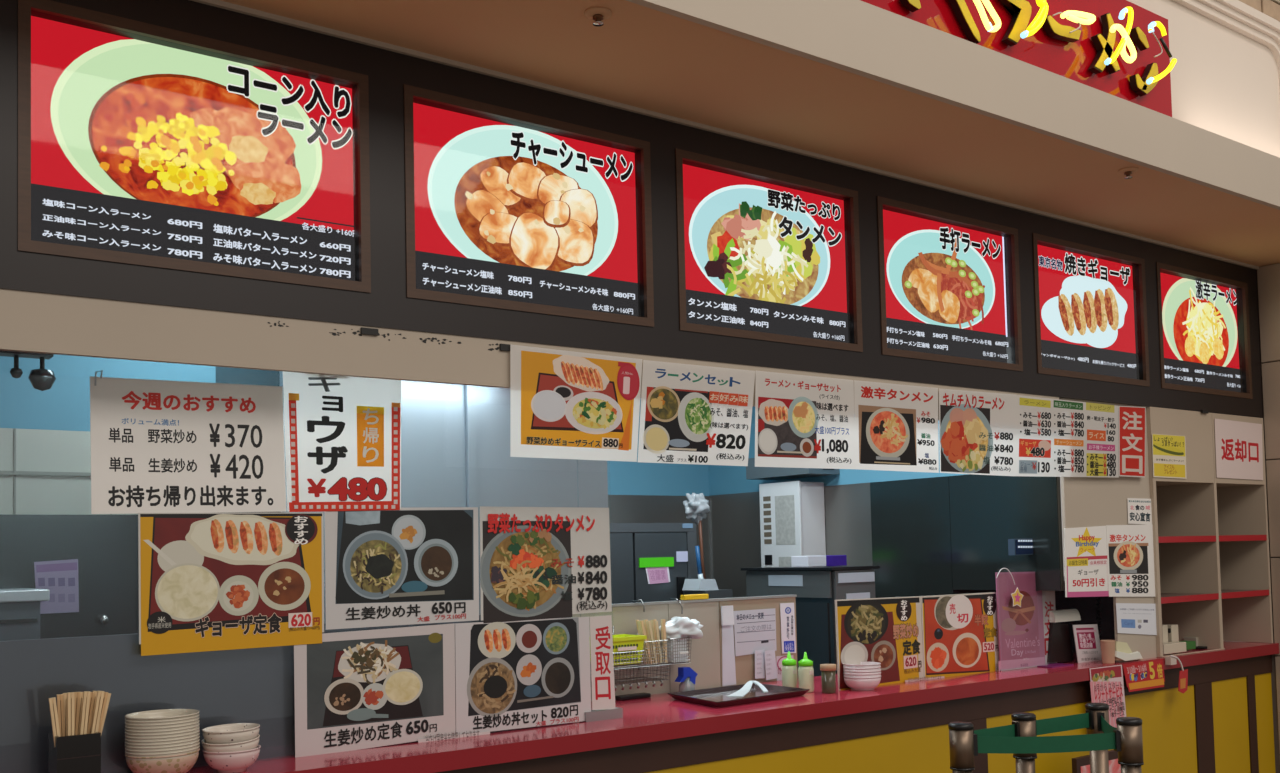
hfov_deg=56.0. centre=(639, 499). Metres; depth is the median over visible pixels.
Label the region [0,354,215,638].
wall
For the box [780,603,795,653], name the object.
sign
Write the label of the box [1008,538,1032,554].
display
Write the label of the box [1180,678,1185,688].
picture
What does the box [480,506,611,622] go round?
menu poster
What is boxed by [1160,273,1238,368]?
print
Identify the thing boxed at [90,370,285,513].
poster
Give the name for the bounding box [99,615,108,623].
handle
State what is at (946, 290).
print
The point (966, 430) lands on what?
print
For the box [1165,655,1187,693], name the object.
tag
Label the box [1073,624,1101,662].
card
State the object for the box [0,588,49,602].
countertop
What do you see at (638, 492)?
wall
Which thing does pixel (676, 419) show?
print
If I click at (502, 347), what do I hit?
tape square
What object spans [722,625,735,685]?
strip
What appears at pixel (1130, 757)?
barrier
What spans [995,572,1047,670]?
poster
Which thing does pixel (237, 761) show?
soup bowl
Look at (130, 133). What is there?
print
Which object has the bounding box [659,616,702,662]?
plastic bag
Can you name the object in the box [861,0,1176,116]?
sign
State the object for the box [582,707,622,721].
glass wall
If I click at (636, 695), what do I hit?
case
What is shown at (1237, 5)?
trim
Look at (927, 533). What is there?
wall
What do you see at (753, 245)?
print
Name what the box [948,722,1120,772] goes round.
barrier
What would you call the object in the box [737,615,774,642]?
print
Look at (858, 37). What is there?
trim
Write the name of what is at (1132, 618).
notice
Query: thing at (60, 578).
print
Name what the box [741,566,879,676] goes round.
pedestal
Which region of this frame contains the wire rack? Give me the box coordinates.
[590,626,670,690]
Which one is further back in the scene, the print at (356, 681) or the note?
the note
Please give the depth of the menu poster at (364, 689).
3.06 m
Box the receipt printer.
[1047,609,1080,662]
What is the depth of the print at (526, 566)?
3.34 m
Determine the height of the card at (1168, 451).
0.185 m
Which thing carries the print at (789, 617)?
attached to the sign at (788, 639)
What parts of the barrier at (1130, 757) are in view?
post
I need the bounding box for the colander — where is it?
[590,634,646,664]
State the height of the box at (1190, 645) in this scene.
0.035 m
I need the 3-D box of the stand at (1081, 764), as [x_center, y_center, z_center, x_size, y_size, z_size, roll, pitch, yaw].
[1.725,1.274,4.473,0.335,0.660,0.022,1,-3,-37]
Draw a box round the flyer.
[1089,665,1125,727]
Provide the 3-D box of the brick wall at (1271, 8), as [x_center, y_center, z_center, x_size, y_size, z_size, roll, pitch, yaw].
[3.760,-2.138,5.764,5.100,0.480,0.045,1,-3,-37]
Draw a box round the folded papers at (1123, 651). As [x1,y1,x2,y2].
[1115,641,1142,660]
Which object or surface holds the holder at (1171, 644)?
on the countertop at (1223, 721)
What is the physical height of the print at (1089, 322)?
0.407 m
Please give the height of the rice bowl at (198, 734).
0.063 m
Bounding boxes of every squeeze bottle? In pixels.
[782,651,797,687]
[798,652,813,692]
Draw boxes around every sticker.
[676,551,687,561]
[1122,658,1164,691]
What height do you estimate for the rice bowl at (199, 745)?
0.063 m
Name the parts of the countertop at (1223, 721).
yellow panel, rail, notice strip, yellow panel, yellow panel, yellow panel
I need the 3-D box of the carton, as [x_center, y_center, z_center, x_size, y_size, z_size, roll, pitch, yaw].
[0.275,0.386,5.481,0.118,0.055,0.120,1,-3,-37]
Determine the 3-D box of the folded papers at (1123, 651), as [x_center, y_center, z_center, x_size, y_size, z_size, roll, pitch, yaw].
[1.963,0.605,4.834,0.213,0.084,0.022,1,-3,-37]
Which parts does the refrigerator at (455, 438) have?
door, post, door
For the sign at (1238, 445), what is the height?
0.266 m
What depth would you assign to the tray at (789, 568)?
4.84 m
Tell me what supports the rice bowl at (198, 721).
on the rice bowl at (199, 723)
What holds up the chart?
attached to the partition at (705, 652)
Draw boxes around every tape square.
[360,327,378,335]
[499,344,509,350]
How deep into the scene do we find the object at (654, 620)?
4.00 m
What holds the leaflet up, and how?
attached to the partition at (705, 652)
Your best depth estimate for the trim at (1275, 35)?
4.67 m
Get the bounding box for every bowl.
[125,709,199,723]
[125,713,199,727]
[125,717,199,730]
[125,720,199,733]
[125,723,199,736]
[125,726,199,740]
[125,730,199,743]
[125,733,199,746]
[125,736,199,749]
[125,739,199,753]
[125,742,199,756]
[125,745,199,760]
[125,748,199,772]
[202,723,259,743]
[202,734,259,751]
[203,745,260,772]
[843,662,880,668]
[843,666,880,672]
[843,669,880,675]
[843,673,880,678]
[843,676,880,690]
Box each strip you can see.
[418,731,489,742]
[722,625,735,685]
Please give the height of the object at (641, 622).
0.145 m
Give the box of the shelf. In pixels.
[1146,407,1272,656]
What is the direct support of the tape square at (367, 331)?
attached to the wall at (387, 305)
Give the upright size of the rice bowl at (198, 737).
0.063 m
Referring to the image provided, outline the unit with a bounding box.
[0,588,49,640]
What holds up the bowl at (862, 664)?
on the bowl at (847, 669)
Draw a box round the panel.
[0,615,570,772]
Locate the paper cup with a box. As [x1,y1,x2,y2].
[1100,640,1114,663]
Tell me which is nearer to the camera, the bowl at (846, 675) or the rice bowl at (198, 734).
the rice bowl at (198, 734)
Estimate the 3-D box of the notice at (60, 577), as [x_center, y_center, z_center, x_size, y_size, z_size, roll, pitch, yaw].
[-1.866,0.276,3.848,0.132,0.172,0.001,1,-3,-37]
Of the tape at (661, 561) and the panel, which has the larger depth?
the tape at (661, 561)
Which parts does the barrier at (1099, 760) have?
post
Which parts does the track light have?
stem, stem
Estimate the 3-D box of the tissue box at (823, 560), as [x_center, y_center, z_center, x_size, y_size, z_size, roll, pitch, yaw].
[0.756,0.257,5.073,0.229,0.045,0.100,1,-3,-37]
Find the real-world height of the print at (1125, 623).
0.046 m
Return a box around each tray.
[668,683,809,707]
[741,566,879,570]
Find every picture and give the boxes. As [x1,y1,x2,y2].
[1080,759,1120,772]
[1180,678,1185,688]
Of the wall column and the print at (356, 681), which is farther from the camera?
the wall column
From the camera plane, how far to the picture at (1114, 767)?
4.50 m
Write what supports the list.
attached to the wall at (387, 305)
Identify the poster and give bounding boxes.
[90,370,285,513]
[138,512,323,655]
[283,371,400,511]
[294,623,455,757]
[324,507,478,629]
[455,617,590,734]
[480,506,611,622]
[510,344,641,461]
[638,360,754,465]
[755,371,855,468]
[835,596,923,689]
[854,380,938,472]
[920,592,998,677]
[939,388,1015,475]
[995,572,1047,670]
[1064,526,1108,596]
[1106,524,1155,596]
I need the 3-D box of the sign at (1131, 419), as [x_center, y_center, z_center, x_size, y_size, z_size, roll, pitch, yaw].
[2.012,-0.240,4.913,0.217,0.293,0.001,1,-3,-37]
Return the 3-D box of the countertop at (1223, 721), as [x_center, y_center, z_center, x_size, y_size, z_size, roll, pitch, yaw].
[-0.331,1.113,3.404,7.782,0.980,0.574,1,-3,-37]
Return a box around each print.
[31,16,353,231]
[36,562,76,601]
[91,377,280,387]
[307,633,443,729]
[335,510,473,603]
[413,103,637,282]
[480,521,571,622]
[643,386,747,453]
[683,164,846,312]
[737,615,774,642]
[758,397,818,457]
[777,656,786,670]
[784,607,794,651]
[858,405,916,464]
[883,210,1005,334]
[886,230,1006,362]
[940,404,992,473]
[1018,540,1031,547]
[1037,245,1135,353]
[1041,275,1136,378]
[1076,628,1095,648]
[1108,541,1147,573]
[1121,619,1147,628]
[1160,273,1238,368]
[1162,278,1240,391]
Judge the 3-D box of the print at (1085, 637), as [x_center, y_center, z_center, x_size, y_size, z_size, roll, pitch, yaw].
[1.805,0.560,4.863,0.140,0.091,0.001,1,-3,-37]
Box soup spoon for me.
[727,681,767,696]
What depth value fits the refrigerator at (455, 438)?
3.75 m
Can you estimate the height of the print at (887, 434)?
0.194 m
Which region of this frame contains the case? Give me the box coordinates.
[615,693,650,700]
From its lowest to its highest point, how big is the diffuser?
0.380 m
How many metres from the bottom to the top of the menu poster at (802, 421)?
0.296 m
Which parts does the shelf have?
panel, header panel, panel, header panel, panel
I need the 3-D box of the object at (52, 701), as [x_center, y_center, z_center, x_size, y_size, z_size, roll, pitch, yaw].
[-1.215,0.509,2.510,0.033,0.193,0.008,1,-3,-37]
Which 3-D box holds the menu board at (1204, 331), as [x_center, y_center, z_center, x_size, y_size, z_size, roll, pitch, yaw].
[2.495,-0.736,5.346,0.786,0.538,0.054,1,-3,-37]
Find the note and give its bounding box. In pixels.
[645,567,669,583]
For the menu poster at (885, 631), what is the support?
on the countertop at (1223, 721)
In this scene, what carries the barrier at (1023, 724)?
on the floor
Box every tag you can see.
[996,568,1023,606]
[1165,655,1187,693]
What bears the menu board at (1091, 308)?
attached to the wall at (387, 305)
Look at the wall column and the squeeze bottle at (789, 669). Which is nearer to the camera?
the squeeze bottle at (789, 669)
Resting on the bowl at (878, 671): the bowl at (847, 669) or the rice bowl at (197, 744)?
the bowl at (847, 669)
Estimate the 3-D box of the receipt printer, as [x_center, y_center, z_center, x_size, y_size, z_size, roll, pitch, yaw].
[1.692,0.546,4.840,0.197,0.208,0.059,1,-3,-37]
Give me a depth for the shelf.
5.41 m
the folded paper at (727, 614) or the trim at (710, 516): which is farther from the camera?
the trim at (710, 516)
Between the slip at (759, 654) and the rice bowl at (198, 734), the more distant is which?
the slip at (759, 654)
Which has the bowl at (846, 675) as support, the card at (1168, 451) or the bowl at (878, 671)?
the bowl at (878, 671)
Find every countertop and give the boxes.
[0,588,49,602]
[187,641,1278,772]
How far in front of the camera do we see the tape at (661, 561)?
5.46 m
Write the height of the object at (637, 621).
0.141 m
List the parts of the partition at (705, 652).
panel, panel, cap rail, panel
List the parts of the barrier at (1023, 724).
post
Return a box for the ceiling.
[221,0,1279,266]
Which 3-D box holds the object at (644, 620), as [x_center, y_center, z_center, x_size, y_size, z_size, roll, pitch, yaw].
[0.030,0.470,4.005,0.030,0.145,0.006,1,-3,-37]
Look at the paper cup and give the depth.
4.75 m
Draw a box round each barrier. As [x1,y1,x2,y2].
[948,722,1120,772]
[973,710,1093,772]
[1085,703,1116,772]
[1116,717,1143,772]
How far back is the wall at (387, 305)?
3.01 m
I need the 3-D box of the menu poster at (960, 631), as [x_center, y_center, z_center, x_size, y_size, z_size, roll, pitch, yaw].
[1.196,0.509,4.479,0.445,0.318,0.007,1,-3,-37]
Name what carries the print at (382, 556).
attached to the menu poster at (405, 566)
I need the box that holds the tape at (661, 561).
[639,557,673,567]
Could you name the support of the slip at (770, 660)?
attached to the partition at (705, 652)
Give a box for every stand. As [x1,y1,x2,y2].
[683,589,732,598]
[1072,750,1120,772]
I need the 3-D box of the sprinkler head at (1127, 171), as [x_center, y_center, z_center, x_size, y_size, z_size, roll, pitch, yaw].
[1.673,-1.118,4.123,0.066,0.027,0.066,1,-3,-37]
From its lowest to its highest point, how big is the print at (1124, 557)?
0.136 m
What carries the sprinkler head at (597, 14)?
attached to the ceiling
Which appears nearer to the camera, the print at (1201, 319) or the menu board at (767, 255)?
the menu board at (767, 255)
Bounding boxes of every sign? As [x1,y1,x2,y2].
[590,615,615,709]
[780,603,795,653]
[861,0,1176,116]
[1042,591,1056,663]
[1119,406,1145,477]
[1214,418,1262,479]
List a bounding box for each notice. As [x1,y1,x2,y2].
[34,559,78,613]
[1116,603,1156,634]
[1127,498,1151,523]
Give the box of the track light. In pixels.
[0,350,55,390]
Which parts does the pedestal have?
rating plate, label panel, label panel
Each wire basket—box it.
[629,599,667,667]
[660,598,691,664]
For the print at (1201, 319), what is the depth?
5.38 m
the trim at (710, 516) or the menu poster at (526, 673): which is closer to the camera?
the menu poster at (526, 673)
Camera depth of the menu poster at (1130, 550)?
4.89 m
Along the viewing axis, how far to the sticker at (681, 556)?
5.55 m
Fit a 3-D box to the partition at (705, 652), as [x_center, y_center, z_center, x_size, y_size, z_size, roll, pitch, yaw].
[0.156,0.738,4.182,1.075,0.776,0.035,1,-3,-37]
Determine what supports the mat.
on the countertop at (1223, 721)
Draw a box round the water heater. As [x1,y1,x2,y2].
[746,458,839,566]
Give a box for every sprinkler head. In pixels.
[584,7,611,26]
[1118,167,1137,178]
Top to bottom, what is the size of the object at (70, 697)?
0.200 m
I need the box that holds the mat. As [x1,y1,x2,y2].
[1037,663,1073,667]
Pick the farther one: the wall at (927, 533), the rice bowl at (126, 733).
the wall at (927, 533)
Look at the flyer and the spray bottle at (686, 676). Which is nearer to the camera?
the spray bottle at (686, 676)
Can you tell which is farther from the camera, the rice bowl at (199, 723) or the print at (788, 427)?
the print at (788, 427)
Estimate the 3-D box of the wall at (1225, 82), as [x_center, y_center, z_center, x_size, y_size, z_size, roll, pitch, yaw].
[1.282,-2.022,3.983,11.200,1.580,0.100,1,-3,-37]
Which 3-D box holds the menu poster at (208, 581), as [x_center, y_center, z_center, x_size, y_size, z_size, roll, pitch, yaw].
[-0.962,0.192,2.861,0.440,0.327,0.002,1,-3,-37]
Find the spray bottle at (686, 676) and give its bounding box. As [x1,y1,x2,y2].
[675,667,697,691]
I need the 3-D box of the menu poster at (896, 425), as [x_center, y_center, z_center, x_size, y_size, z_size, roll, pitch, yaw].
[0.871,-0.244,4.056,0.430,0.297,0.001,1,-3,-37]
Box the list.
[1015,395,1118,477]
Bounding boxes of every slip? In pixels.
[755,650,764,678]
[764,650,776,679]
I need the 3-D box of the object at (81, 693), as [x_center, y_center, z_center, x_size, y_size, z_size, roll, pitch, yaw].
[-1.203,0.509,2.570,0.034,0.196,0.008,1,-3,-37]
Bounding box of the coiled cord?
[1096,597,1100,645]
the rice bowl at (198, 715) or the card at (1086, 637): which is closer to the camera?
the rice bowl at (198, 715)
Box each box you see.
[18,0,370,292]
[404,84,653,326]
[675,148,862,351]
[791,555,846,566]
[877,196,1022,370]
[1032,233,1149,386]
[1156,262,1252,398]
[1179,641,1195,649]
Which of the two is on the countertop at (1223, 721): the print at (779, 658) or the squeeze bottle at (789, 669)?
the squeeze bottle at (789, 669)
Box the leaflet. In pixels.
[776,655,793,680]
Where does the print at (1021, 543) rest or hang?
attached to the display
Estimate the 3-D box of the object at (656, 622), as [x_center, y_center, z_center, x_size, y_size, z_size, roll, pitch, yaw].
[0.062,0.471,3.984,0.025,0.141,0.006,1,-3,-37]
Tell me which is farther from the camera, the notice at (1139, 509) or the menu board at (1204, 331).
the menu board at (1204, 331)
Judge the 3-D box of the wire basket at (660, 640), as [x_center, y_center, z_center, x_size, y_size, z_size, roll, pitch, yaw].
[0.008,0.443,4.019,0.098,0.220,0.157,1,-3,-37]
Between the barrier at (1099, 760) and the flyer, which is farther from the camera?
the flyer
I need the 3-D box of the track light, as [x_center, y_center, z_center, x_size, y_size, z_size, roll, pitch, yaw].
[-1.685,-0.359,3.163,0.274,0.133,0.067,1,-3,-37]
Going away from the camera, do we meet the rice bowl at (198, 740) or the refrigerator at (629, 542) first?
the rice bowl at (198, 740)
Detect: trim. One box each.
[191,0,1258,269]
[626,0,1279,209]
[709,499,712,578]
[1172,0,1279,89]
[1197,0,1279,45]
[1216,0,1279,33]
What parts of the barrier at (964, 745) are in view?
post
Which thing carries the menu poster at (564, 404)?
attached to the wall at (387, 305)
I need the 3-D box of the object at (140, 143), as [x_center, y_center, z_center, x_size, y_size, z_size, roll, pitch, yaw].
[-0.986,-0.775,2.728,0.774,0.538,0.054,1,-3,-37]
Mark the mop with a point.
(696, 506)
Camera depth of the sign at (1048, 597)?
4.79 m
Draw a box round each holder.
[48,732,100,772]
[1162,624,1186,653]
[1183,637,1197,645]
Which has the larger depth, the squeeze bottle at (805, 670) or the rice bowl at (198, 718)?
the squeeze bottle at (805, 670)
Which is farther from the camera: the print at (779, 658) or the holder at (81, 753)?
the print at (779, 658)
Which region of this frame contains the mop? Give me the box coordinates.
[683,492,709,578]
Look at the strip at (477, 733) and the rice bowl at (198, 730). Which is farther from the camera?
the strip at (477, 733)
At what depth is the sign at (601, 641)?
3.48 m
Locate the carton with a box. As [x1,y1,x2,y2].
[682,579,718,590]
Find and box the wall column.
[1059,398,1156,661]
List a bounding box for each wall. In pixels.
[0,0,1262,420]
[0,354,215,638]
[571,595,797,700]
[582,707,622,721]
[607,398,710,578]
[708,407,1114,652]
[1127,0,1279,157]
[1239,0,1279,21]
[1257,263,1279,772]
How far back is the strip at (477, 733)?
3.18 m
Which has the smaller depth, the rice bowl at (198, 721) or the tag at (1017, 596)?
the rice bowl at (198, 721)
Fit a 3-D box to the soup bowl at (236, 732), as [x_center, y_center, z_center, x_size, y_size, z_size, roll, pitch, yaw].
[-0.937,0.548,2.760,0.127,0.053,0.127,-2,-2,1]
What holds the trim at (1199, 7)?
attached to the wall at (1225, 82)
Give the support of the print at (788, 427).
attached to the menu poster at (802, 421)
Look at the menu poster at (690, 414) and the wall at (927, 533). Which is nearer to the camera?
the menu poster at (690, 414)
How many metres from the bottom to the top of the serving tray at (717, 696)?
0.020 m
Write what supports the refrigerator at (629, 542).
on the floor
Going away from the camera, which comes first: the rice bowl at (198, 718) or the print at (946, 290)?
the rice bowl at (198, 718)
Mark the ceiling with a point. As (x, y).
(643, 57)
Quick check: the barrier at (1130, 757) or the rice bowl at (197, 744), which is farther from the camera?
the barrier at (1130, 757)
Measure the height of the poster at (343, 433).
0.360 m
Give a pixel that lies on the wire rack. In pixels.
(619, 656)
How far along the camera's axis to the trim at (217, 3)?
3.45 m
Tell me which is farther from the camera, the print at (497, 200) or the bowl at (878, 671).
the bowl at (878, 671)
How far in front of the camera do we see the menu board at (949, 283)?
4.31 m
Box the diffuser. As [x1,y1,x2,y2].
[1002,237,1006,336]
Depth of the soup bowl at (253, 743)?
2.71 m
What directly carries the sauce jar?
on the countertop at (1223, 721)
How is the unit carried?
on the floor
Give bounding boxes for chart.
[733,608,776,655]
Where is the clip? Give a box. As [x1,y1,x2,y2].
[680,594,708,599]
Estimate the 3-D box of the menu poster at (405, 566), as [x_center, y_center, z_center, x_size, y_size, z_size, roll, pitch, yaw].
[-0.610,0.171,3.128,0.436,0.307,0.003,1,-3,-37]
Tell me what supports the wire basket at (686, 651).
hanging from the partition at (705, 652)
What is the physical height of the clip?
0.018 m
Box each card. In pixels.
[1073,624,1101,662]
[1152,434,1186,478]
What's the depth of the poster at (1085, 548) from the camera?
4.71 m
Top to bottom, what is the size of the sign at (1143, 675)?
0.115 m
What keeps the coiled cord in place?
on the countertop at (1223, 721)
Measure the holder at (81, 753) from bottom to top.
0.124 m
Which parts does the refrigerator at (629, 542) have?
door, frame, door, handle, frame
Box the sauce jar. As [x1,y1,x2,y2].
[820,664,835,693]
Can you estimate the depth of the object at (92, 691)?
2.59 m
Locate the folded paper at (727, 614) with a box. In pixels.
[721,605,733,624]
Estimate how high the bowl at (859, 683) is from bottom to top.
0.047 m
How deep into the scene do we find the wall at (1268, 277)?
5.56 m
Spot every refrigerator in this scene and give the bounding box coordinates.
[215,366,607,622]
[609,523,696,603]
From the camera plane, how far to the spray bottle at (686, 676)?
4.06 m

